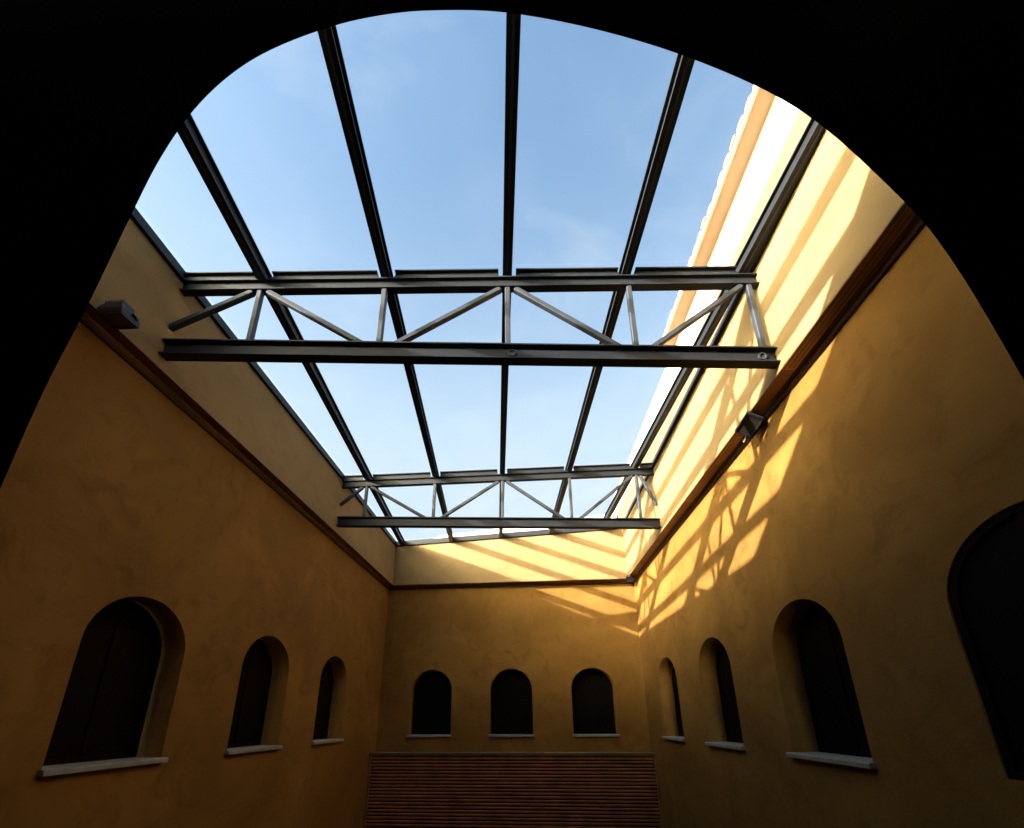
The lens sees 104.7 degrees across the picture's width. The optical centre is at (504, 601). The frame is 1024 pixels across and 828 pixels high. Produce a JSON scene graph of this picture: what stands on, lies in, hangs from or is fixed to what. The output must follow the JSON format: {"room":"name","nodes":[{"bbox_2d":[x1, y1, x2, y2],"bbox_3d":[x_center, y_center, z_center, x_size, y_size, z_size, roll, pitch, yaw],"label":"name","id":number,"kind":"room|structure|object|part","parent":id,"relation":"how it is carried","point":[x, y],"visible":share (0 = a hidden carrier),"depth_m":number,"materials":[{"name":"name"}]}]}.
{"room":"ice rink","nodes":[
{"label":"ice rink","id":0,"kind":"room"},
{"bbox_2d":[0,322,388,827],"bbox_3d":[-4.280,2.260,6.553,0.450,8.630,11.028,-2,-17,4],"label":"wall","id":1,"kind":"structure","parent":0,"point":[110,492],"depth_m":5.07,"materials":[{"name":"paint"}]},
{"bbox_2d":[36,598,168,776],"bbox_3d":[-4.399,0.875,4.502,0.460,1.893,1.280,-2,-17,4],"label":"window","id":2,"kind":"structure","parent":1,"relation":"in","point":[99,725],"depth_m":4.56,"materials":[{"name":"black"}]},
{"bbox_3d":[-4.360,1.753,4.239,0.390,0.059,1.280,-2,-17,4],"label":"sill","id":3,"kind":"part","parent":2,"relation":"part of","materials":[{"name":"stone"}]},
{"bbox_2d":[80,302,392,589],"bbox_3d":[-3.986,-1.933,7.534,0.218,0.035,10.578,-2,-17,4],"label":"trim","id":4,"kind":"structure","parent":1,"relation":"attached to","point":[117,336],"depth_m":5.47,"materials":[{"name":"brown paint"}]},
{"bbox_2d":[224,639,282,754],"bbox_3d":[-4.225,1.519,6.683,0.460,1.893,1.280,-2,-17,4],"label":"window","id":5,"kind":"structure","parent":1,"relation":"in","point":[246,730],"depth_m":6.86,"materials":[{"name":"black"}]},
{"bbox_3d":[-4.425,1.497,6.705,0.010,1.720,1.100,-2,-17,4],"label":"pane","id":6,"kind":"part","parent":5,"relation":"part of","materials":[{"name":"black glass"}]},
{"bbox_3d":[-4.186,2.398,6.420,0.390,0.059,1.280,-2,-17,4],"label":"sill","id":7,"kind":"part","parent":5,"relation":"part of","materials":[{"name":"stone"}]},
{"bbox_2d":[311,660,343,744],"bbox_3d":[-4.046,2.181,8.921,0.460,1.893,1.280,-2,-17,4],"label":"window","id":8,"kind":"structure","parent":1,"relation":"in","point":[322,717],"depth_m":9.19,"materials":[{"name":"black glass"}]},
{"bbox_3d":[-4.246,2.159,8.944,0.010,1.720,1.100,-2,-17,4],"label":"pane","id":9,"kind":"part","parent":8,"relation":"part of","materials":[{"name":"black glass"}]},
{"bbox_3d":[-4.246,2.159,8.944,0.060,1.836,1.216,-2,-17,4],"label":"frame","id":10,"kind":"part","parent":8,"relation":"part of","materials":[{"name":"black"}]},
{"bbox_3d":[-4.007,3.059,8.658,0.390,0.059,1.280,-2,-17,4],"label":"sill","id":11,"kind":"part","parent":8,"relation":"part of","materials":[{"name":"stone"}]},
{"bbox_2d":[90,218,395,583],"bbox_3d":[-4.149,-2.631,7.619,0.500,1.351,10.338,-2,-17,4],"label":"wall","id":12,"kind":"structure","parent":0,"point":[135,273],"depth_m":5.78,"materials":[{"name":"paint"}]},
{"bbox_2d":[96,299,139,329],"bbox_3d":[-3.998,-2.985,4.103,0.329,0.212,0.197,-1,-17,2],"label":"floodlight","id":13,"kind":"object","parent":12,"relation":"attached to","point":[119,315],"visible":1,"depth_m":4.05,"materials":[{"name":"black metal"}]},
{"bbox_2d":[130,207,396,546],"bbox_3d":[-3.942,-3.478,7.389,0.110,0.251,11.224,-2,-17,4],"label":"roof beam","id":14,"kind":"structure","parent":12,"relation":"on","point":[137,218],"depth_m":5.83,"materials":[{"name":"grey metal"}]},
{"bbox_2d":[393,529,626,584],"bbox_3d":[0.095,-1.344,12.587,8.207,1.660,0.500,-1,-17,4],"label":"wall","id":15,"kind":"structure","parent":0,"point":[590,554],"depth_m":12.31,"materials":[{"name":"paint"}]},
{"bbox_2d":[177,114,404,545],"bbox_3d":[-3.170,-3.508,7.410,0.120,0.312,11.341,0,-16,-1],"label":"roof beam","id":16,"kind":"structure","parent":15,"relation":"on","point":[189,133],"depth_m":4.86,"materials":[{"name":"grey metal"}]},
{"bbox_2d":[317,25,452,542],"bbox_3d":[-1.591,-3.615,7.344,0.120,0.311,11.302,0,-16,-1],"label":"roof beam","id":17,"kind":"structure","parent":15,"relation":"on","point":[329,38],"depth_m":4.33,"materials":[{"name":"grey metal"}]},
{"bbox_2d":[396,529,612,546],"bbox_3d":[0.080,-2.115,12.560,7.198,0.532,0.110,-1,-17,4],"label":"roof edge angle","id":18,"kind":"structure","parent":15,"relation":"attached to","point":[545,531],"depth_m":12.57,"materials":[{"name":"grey metal"}]},
{"bbox_2d":[499,13,520,538],"bbox_3d":[-0.011,-3.721,7.279,0.120,0.311,11.263,0,-16,-1],"label":"roof beam","id":19,"kind":"structure","parent":15,"relation":"on","point":[513,21],"depth_m":4.17,"materials":[{"name":"grey metal"}]},
{"bbox_2d":[549,53,694,534],"bbox_3d":[1.568,-3.828,7.213,0.120,0.310,11.224,0,-16,-1],"label":"roof beam","id":20,"kind":"structure","parent":15,"relation":"on","point":[683,66],"depth_m":4.61,"materials":[{"name":"grey metal"}]},
{"bbox_2d":[0,0,1023,487],"bbox_3d":[-0.489,-0.126,1.470,8.900,10.281,0.300,-1,-17,2],"label":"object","id":21,"kind":"structure","parent":0,"point":[928,95],"depth_m":2.00,"materials":[{"name":"paint"}]},
{"bbox_2d":[376,584,650,751],"bbox_3d":[0.163,3.653,11.339,7.650,8.630,0.450,-1,-17,4],"label":"wall","id":22,"kind":"structure","parent":0,"point":[549,635],"depth_m":11.70,"materials":[{"name":"paint"}]},
{"bbox_2d":[406,671,451,736],"bbox_3d":[-2.142,2.977,11.642,1.289,1.893,0.490,-1,-17,2],"label":"window","id":23,"kind":"structure","parent":22,"relation":"in","point":[433,690],"depth_m":11.80,"materials":[{"name":"black glass"}]},
{"bbox_3d":[-2.139,3.846,11.349,1.280,0.059,0.390,-1,-17,4],"label":"sill","id":24,"kind":"part","parent":23,"relation":"part of","materials":[{"name":"stone"}]},
{"bbox_2d":[488,670,533,736],"bbox_3d":[0.193,2.918,11.486,1.289,1.893,0.490,-1,-17,2],"label":"window","id":25,"kind":"structure","parent":22,"relation":"in","point":[511,690],"depth_m":11.64,"materials":[{"name":"black glass"}]},
{"bbox_3d":[0.196,3.787,11.193,1.280,0.059,0.390,-1,-17,4],"label":"sill","id":26,"kind":"part","parent":25,"relation":"part of","materials":[{"name":"stone"}]},
{"bbox_2d":[389,578,633,589],"bbox_3d":[0.116,-0.567,12.225,7.650,0.035,0.250,-1,-17,4],"label":"trim","id":27,"kind":"structure","parent":22,"relation":"attached to","point":[616,579],"depth_m":12.21,"materials":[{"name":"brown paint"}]},
{"bbox_2d":[571,669,619,736],"bbox_3d":[2.527,2.859,11.330,1.289,1.893,0.490,-1,-17,2],"label":"window","id":28,"kind":"structure","parent":22,"relation":"in","point":[591,689],"depth_m":11.48,"materials":[{"name":"black glass"}]},
{"bbox_3d":[2.530,3.729,11.037,1.280,0.059,0.390,-1,-17,4],"label":"sill","id":29,"kind":"part","parent":28,"relation":"part of","materials":[{"name":"stone"}]},
{"bbox_2d":[436,513,615,705],"bbox_3d":[0.244,2.491,12.118,7.150,11.300,0.250,-1,-17,2],"label":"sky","id":30,"kind":"structure","parent":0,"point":[492,531],"depth_m":13.46,"materials":[{"name":"white"}]},
{"bbox_2d":[622,130,903,574],"bbox_3d":[3.685,-2.969,7.246,0.500,1.708,10.142,-1,-17,2],"label":"wall","id":31,"kind":"structure","parent":0,"point":[838,208],"depth_m":4.68,"materials":[{"name":"paint"}]},
{"bbox_2d":[158,266,780,368],"bbox_3d":[-0.404,-3.654,4.999,7.468,1.616,0.115,0,-16,-1],"label":"roof truss","id":32,"kind":"object","parent":31,"relation":"attached to","point":[243,286],"visible":1,"depth_m":4.94,"materials":[{"name":"grey metal"}]},
{"bbox_3d":[-3.117,-3.542,4.933,0.065,0.870,0.065,-1,-17,2],"label":"web post","id":33,"kind":"part","parent":32,"relation":"part of","materials":[{"name":"grey metal"}]},
{"bbox_3d":[-1.540,-3.559,4.957,0.065,0.929,0.065,-1,-17,2],"label":"web post","id":34,"kind":"part","parent":32,"relation":"part of","materials":[{"name":"grey metal"}]},
{"bbox_3d":[0.037,-3.576,4.981,0.065,0.987,0.065,-1,-17,2],"label":"web post","id":35,"kind":"part","parent":32,"relation":"part of","materials":[{"name":"grey metal"}]},
{"bbox_3d":[1.615,-3.593,5.006,0.065,1.046,0.065,-1,-17,2],"label":"web post","id":36,"kind":"part","parent":32,"relation":"part of","materials":[{"name":"grey metal"}]},
{"bbox_3d":[3.192,-3.610,5.030,0.065,1.104,0.065,-1,-17,2],"label":"web post","id":37,"kind":"part","parent":32,"relation":"part of","materials":[{"name":"grey metal"}]},
{"bbox_2d":[336,462,661,528],"bbox_3d":[-0.137,-2.468,9.166,7.338,1.703,0.115,0,-16,0],"label":"roof truss","id":38,"kind":"object","parent":31,"relation":"attached to","point":[492,476],"visible":0.98,"depth_m":9.13,"materials":[{"name":"grey metal"}]},
{"bbox_3d":[-3.207,-2.281,9.096,0.065,0.811,0.065,-1,-17,2],"label":"web post","id":39,"kind":"part","parent":38,"relation":"part of","materials":[{"name":"grey metal"}]},
{"bbox_3d":[-1.630,-2.316,9.114,0.065,0.900,0.065,-1,-17,2],"label":"web post","id":40,"kind":"part","parent":38,"relation":"part of","materials":[{"name":"grey metal"}]},
{"bbox_3d":[-0.052,-2.350,9.132,0.065,0.988,0.065,-1,-17,2],"label":"web post","id":41,"kind":"part","parent":38,"relation":"part of","materials":[{"name":"grey metal"}]},
{"bbox_3d":[1.525,-2.385,9.150,0.065,1.077,0.065,-1,-17,2],"label":"web post","id":42,"kind":"part","parent":38,"relation":"part of","materials":[{"name":"grey metal"}]},
{"bbox_3d":[3.103,-2.419,9.168,0.065,1.166,0.065,-1,-17,2],"label":"web post","id":43,"kind":"part","parent":38,"relation":"part of","materials":[{"name":"grey metal"}]},
{"bbox_2d":[600,118,825,530],"bbox_3d":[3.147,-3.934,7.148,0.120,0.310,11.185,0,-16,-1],"label":"roof beam","id":44,"kind":"structure","parent":31,"relation":"on","point":[813,133],"depth_m":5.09,"materials":[{"name":"grey metal"}]},
{"bbox_2d":[634,225,1023,827],"bbox_3d":[3.956,2.083,6.101,0.450,8.630,10.836,-1,-17,2],"label":"wall","id":45,"kind":"structure","parent":0,"point":[859,496],"depth_m":3.98,"materials":[{"name":"paint"}]},
{"bbox_2d":[626,575,635,581],"bbox_3d":[3.707,-0.698,11.631,0.288,0.224,0.210,-7,-18,23],"label":"floodlight","id":46,"kind":"object","parent":45,"relation":"attached to","point":[629,578],"visible":0.98,"depth_m":11.60,"materials":[{"name":"black metal"}]},
{"bbox_2d":[637,530,669,567],"bbox_3d":[3.688,-1.282,9.909,0.115,0.012,2.300,-1,-17,2],"label":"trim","id":47,"kind":"structure","parent":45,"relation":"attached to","point":[667,530],"depth_m":9.77,"materials":[{"name":"brown paint"}]},
{"bbox_2d":[662,666,684,741],"bbox_3d":[4.032,2.249,9.296,0.460,1.893,1.280,-1,-17,2],"label":"window","id":48,"kind":"structure","parent":45,"relation":"in","point":[680,737],"depth_m":9.66,"materials":[{"name":"black glass"}]},
{"bbox_3d":[4.002,3.129,9.038,0.390,0.059,1.280,-1,-17,2],"label":"sill","id":49,"kind":"part","parent":48,"relation":"part of","materials":[{"name":"stone"}]},
{"bbox_3d":[4.231,2.218,9.296,0.060,1.836,1.216,-1,-17,2],"label":"frame","id":50,"kind":"part","parent":48,"relation":"part of","materials":[{"name":"black"}]},
{"bbox_3d":[4.231,2.218,9.296,0.010,1.720,1.100,-1,-17,2],"label":"pane","id":51,"kind":"part","parent":48,"relation":"part of","materials":[{"name":"black glass"}]},
{"bbox_2d":[686,437,741,501],"bbox_3d":[3.536,-2.207,6.781,0.115,0.012,1.830,-1,-17,2],"label":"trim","id":52,"kind":"structure","parent":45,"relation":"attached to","point":[734,437],"depth_m":6.62,"materials":[{"name":"brown paint"}]},
{"bbox_2d":[705,643,745,749],"bbox_3d":[3.920,1.569,6.997,0.460,1.893,1.280,-1,-17,2],"label":"window","id":53,"kind":"structure","parent":45,"relation":"in","point":[723,667],"depth_m":7.27,"materials":[{"name":"black glass"}]},
{"bbox_3d":[3.890,2.449,6.739,0.390,0.059,1.280,-1,-17,2],"label":"sill","id":54,"kind":"part","parent":53,"relation":"part of","materials":[{"name":"stone"}]},
{"bbox_3d":[4.120,1.538,6.997,0.060,1.836,1.216,-1,-17,2],"label":"frame","id":55,"kind":"part","parent":53,"relation":"part of","materials":[{"name":"black"}]},
{"bbox_3d":[4.120,1.538,6.997,0.010,1.720,1.100,-1,-17,2],"label":"pane","id":56,"kind":"part","parent":53,"relation":"part of","materials":[{"name":"black glass"}]},
{"bbox_2d":[735,411,763,436],"bbox_3d":[3.408,-2.495,5.493,0.251,0.304,0.343,3,-17,-12],"label":"floodlight","id":57,"kind":"object","parent":45,"relation":"attached to","point":[750,422],"visible":0.95,"depth_m":5.48,"materials":[{"name":"black metal"}]},
{"bbox_2d":[630,202,925,582],"bbox_3d":[3.574,-2.096,7.120,0.250,0.035,10.386,-1,-17,2],"label":"trim","id":58,"kind":"structure","parent":45,"relation":"attached to","point":[783,377],"depth_m":4.43,"materials":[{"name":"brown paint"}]},
{"bbox_2d":[786,602,876,768],"bbox_3d":[3.809,0.895,4.718,0.460,1.893,1.280,-1,-17,2],"label":"window","id":59,"kind":"structure","parent":45,"relation":"in","point":[840,733],"depth_m":4.85,"materials":[{"name":"black"}]},
{"bbox_3d":[3.779,1.775,4.459,0.390,0.059,1.280,-1,-17,2],"label":"sill","id":60,"kind":"part","parent":59,"relation":"part of","materials":[{"name":"stone"}]},
{"bbox_3d":[4.009,0.864,4.717,0.010,1.720,1.100,-1,-17,2],"label":"pane","id":61,"kind":"part","parent":59,"relation":"part of","materials":[{"name":"black glass"}]},
{"bbox_2d":[785,206,915,369],"bbox_3d":[3.393,-3.077,3.840,0.115,0.012,1.930,-1,-17,2],"label":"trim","id":62,"kind":"structure","parent":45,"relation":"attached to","point":[907,206],"depth_m":3.83,"materials":[{"name":"brown paint"}]},
{"bbox_2d":[949,502,1023,780],"bbox_3d":[3.585,0.207,2.489,0.060,1.836,1.216,-1,-17,2],"label":"window","id":63,"kind":"structure","parent":45,"relation":"in","point":[986,581],"depth_m":2.87,"materials":[{"name":"black glass"}]},
{"bbox_3d":[-0.157,6.408,5.263,9.400,0.100,11.300,-1,-17,2],"label":"floor","id":64,"kind":"structure","parent":0,"visible":0},
{"bbox_2d":[364,752,663,827],"bbox_3d":[0.147,5.874,10.209,7.639,3.710,0.440,-1,-17,4],"label":"slatted screen","id":65,"kind":"object","parent":64,"relation":"on","point":[405,789],"visible":1,"depth_m":10.31,"materials":[{"name":"brown wood"}]},
{"bbox_3d":[-3.648,5.929,10.292,0.035,3.690,0.053,-1,-17,2],"label":"post","id":66,"kind":"part","parent":65,"relation":"part of","materials":[{"name":"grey wood"}]},
{"bbox_3d":[3.921,5.739,9.786,0.045,3.690,0.053,-1,-17,2],"label":"post","id":67,"kind":"part","parent":65,"relation":"part of","materials":[{"name":"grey wood"}]},
{"label":"outside","id":68,"kind":"structure","parent":0,"visible":0},
{"bbox_2d":[612,85,810,517],"bbox_3d":[3.768,-4.845,7.774,0.978,2.146,15.500,-1,-17,2],"label":"building","id":69,"kind":"structure","parent":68,"point":[770,129],"depth_m":5.83,"materials":[{"name":"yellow paint"}]}
]}

